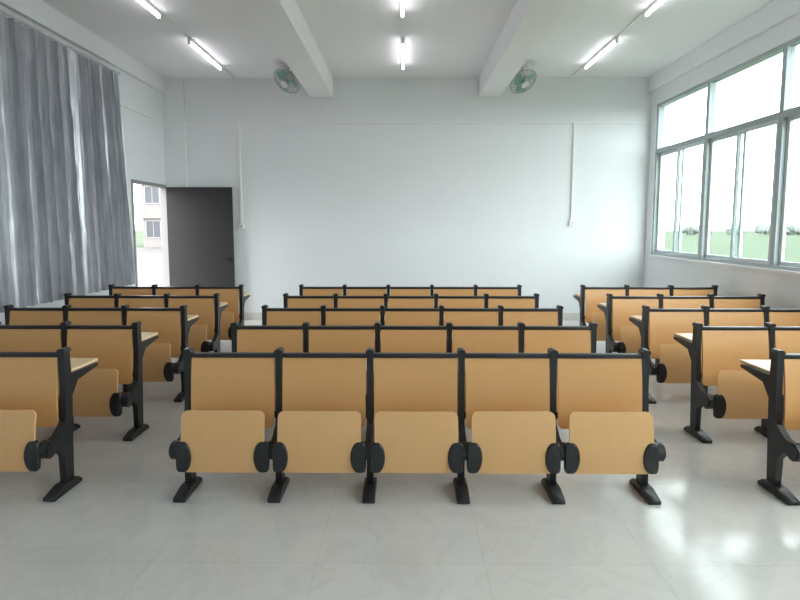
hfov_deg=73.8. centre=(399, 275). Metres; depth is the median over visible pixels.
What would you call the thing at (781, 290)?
wall
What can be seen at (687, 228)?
tree
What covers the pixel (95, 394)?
row of seats
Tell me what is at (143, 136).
wall
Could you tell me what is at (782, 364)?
row of seats
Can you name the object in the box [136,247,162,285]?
yard
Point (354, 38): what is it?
ceiling
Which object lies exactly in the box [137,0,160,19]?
lamp
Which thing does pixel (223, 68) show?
trim
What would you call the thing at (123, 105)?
trim
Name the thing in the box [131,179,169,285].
trim
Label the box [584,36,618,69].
lamp
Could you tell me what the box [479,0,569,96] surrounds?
ceiling beam
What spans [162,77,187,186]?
column
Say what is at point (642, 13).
trim
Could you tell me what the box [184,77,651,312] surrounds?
wall
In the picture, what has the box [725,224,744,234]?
tree
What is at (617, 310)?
row of seats
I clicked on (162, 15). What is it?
trim
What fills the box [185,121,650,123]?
trim
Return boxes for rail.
[0,9,120,74]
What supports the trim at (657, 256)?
attached to the wall at (781, 290)
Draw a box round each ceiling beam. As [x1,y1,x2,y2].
[240,0,332,96]
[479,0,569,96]
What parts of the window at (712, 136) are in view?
sash, sash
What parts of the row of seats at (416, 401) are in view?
support frame, seat, rail, backrest, support frame, seat, backrest, rail, support frame, rail, backrest, seat, support frame, rail, backrest, seat, support frame, backrest, rail, seat, support frame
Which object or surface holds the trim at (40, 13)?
attached to the wall at (143, 136)
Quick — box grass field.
[135,231,799,262]
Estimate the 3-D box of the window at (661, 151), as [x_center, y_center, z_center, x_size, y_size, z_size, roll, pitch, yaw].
[4.186,-1.481,7.958,0.090,2.420,1.441,0,5,1]
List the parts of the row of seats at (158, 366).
support frame, rail, backrest, support frame, rail, backrest, support frame, seat, rail, backrest, support frame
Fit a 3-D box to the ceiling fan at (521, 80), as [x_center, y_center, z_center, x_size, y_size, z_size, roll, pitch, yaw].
[1.858,-2.984,8.042,0.412,0.404,0.362,0,5,1]
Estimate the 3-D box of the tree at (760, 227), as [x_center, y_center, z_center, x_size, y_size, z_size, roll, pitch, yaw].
[81.963,-10.503,119.745,4.081,2.894,3.651,0,5,1]
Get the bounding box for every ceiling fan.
[274,63,299,93]
[510,63,536,93]
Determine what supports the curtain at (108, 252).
hanging from the rail
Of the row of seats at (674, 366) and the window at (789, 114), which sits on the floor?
the row of seats at (674, 366)
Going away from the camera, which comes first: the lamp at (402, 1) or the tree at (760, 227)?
the lamp at (402, 1)
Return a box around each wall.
[0,4,165,324]
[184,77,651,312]
[644,13,799,308]
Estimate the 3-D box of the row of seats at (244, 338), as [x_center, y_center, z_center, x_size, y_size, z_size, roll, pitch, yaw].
[0.103,0.785,4.171,2.824,0.865,0.626,0,5,1]
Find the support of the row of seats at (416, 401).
on the floor
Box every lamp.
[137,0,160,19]
[187,38,221,70]
[401,0,403,18]
[401,37,403,69]
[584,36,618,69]
[644,0,665,17]
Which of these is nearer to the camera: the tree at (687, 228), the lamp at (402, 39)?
the lamp at (402, 39)
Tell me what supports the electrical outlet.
attached to the wall at (467, 204)
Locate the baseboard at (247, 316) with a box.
[244,313,579,319]
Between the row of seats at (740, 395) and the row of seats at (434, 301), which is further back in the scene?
the row of seats at (434, 301)
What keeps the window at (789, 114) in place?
in the wall at (781, 290)
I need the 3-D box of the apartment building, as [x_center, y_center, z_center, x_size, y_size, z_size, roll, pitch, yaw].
[-12.094,-10.912,53.210,24.200,16.000,8.250,0,5,1]
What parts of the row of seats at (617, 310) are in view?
support frame, rail, backrest, seat, support frame, rail, backrest, support frame, rail, backrest, support frame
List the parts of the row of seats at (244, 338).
support frame, rail, backrest, seat, support frame, rail, backrest, support frame, rail, backrest, support frame, seat, rail, backrest, support frame, seat, rail, backrest, support frame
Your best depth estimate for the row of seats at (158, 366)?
4.97 m
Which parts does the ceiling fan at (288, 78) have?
fan motor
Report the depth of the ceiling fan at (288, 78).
8.00 m
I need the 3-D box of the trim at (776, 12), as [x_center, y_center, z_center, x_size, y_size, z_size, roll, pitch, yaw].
[4.053,-2.616,3.249,0.060,0.250,11.030,0,5,1]
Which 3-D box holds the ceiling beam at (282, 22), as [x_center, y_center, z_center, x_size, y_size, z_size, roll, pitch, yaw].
[-1.342,-2.591,3.303,0.370,0.310,11.030,0,5,1]
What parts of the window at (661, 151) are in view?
sash, sash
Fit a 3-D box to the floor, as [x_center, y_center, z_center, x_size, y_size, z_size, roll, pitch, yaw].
[0.118,1.343,3.654,8.370,0.150,11.470,0,5,1]
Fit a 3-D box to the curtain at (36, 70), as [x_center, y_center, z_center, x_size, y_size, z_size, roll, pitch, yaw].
[-3.806,-1.135,5.738,0.136,2.840,1.156,0,5,1]
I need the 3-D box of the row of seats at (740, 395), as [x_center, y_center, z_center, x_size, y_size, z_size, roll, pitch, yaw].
[3.098,0.788,4.143,1.724,0.865,0.626,0,5,1]
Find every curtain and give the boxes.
[0,14,85,307]
[0,61,16,312]
[70,51,135,293]
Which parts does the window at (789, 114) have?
sash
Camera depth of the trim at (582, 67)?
8.41 m
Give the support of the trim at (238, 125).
attached to the wall at (467, 204)
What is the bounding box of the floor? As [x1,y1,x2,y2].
[0,320,799,599]
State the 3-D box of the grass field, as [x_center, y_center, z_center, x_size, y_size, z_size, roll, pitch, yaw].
[25.843,-6.200,89.572,350.000,0.100,300.000,0,5,1]
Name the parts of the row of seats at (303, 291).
support frame, rail, backrest, support frame, rail, backrest, rail, backrest, support frame, rail, backrest, rail, backrest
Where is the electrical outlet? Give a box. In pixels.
[569,220,574,224]
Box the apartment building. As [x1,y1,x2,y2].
[140,185,161,246]
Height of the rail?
0.028 m
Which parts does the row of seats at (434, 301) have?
support frame, rail, backrest, support frame, rail, backrest, support frame, rail, backrest, support frame, backrest, rail, support frame, rail, backrest, support frame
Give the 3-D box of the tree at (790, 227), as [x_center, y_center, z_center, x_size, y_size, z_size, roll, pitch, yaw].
[87.584,-10.523,119.650,4.564,2.951,2.927,0,5,1]
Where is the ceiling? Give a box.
[41,0,773,77]
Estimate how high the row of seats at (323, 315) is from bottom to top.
0.865 m
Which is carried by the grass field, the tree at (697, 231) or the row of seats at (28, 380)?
the tree at (697, 231)
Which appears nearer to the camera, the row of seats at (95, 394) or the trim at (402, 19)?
the row of seats at (95, 394)
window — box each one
[652,80,708,259]
[700,43,785,267]
[771,36,799,271]
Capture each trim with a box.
[0,0,165,92]
[120,103,163,122]
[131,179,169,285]
[161,13,189,38]
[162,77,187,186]
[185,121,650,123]
[222,66,235,78]
[237,124,242,223]
[402,19,403,37]
[570,65,583,77]
[570,123,575,219]
[616,11,643,36]
[648,0,799,92]
[649,255,799,274]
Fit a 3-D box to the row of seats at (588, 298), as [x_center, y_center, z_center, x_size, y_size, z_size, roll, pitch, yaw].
[3.123,0.544,6.773,1.724,0.865,0.624,0,5,1]
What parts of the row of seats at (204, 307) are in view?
support frame, rail, backrest, support frame, rail, backrest, support frame, seat, rail, backrest, support frame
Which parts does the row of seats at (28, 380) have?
seat, rail, backrest, support frame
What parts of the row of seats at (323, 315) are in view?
support frame, rail, backrest, support frame, rail, backrest, support frame, rail, backrest, support frame, backrest, rail, support frame, rail, backrest, support frame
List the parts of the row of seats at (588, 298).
support frame, backrest, rail, seat, support frame, rail, backrest, support frame, rail, backrest, support frame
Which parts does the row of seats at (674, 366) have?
support frame, rail, backrest, seat, support frame, rail, backrest, support frame, rail, backrest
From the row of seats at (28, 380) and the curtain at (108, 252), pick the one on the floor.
the row of seats at (28, 380)
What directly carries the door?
in the wall at (143, 136)
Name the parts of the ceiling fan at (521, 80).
fan motor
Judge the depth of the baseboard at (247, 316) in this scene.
9.14 m
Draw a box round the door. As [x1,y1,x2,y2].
[166,187,234,286]
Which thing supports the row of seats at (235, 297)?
on the floor
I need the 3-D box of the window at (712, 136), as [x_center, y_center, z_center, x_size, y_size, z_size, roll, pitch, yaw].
[4.172,-1.348,6.522,0.090,2.420,1.441,0,5,1]
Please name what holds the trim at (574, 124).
attached to the wall at (467, 204)
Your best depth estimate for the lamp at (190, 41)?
7.38 m
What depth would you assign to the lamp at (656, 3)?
5.84 m
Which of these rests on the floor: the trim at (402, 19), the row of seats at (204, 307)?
the row of seats at (204, 307)
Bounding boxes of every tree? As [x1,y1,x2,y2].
[678,223,697,234]
[689,225,712,234]
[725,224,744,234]
[754,222,769,234]
[786,222,799,234]
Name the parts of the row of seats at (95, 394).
rail, backrest, support frame, seat, rail, backrest, support frame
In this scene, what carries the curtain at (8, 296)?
hanging from the rail
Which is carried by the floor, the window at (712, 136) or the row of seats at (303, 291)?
the row of seats at (303, 291)
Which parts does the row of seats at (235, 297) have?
support frame, rail, backrest, support frame, rail, backrest, rail, backrest, seat, support frame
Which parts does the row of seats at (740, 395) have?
support frame, backrest, rail, seat, support frame, backrest, rail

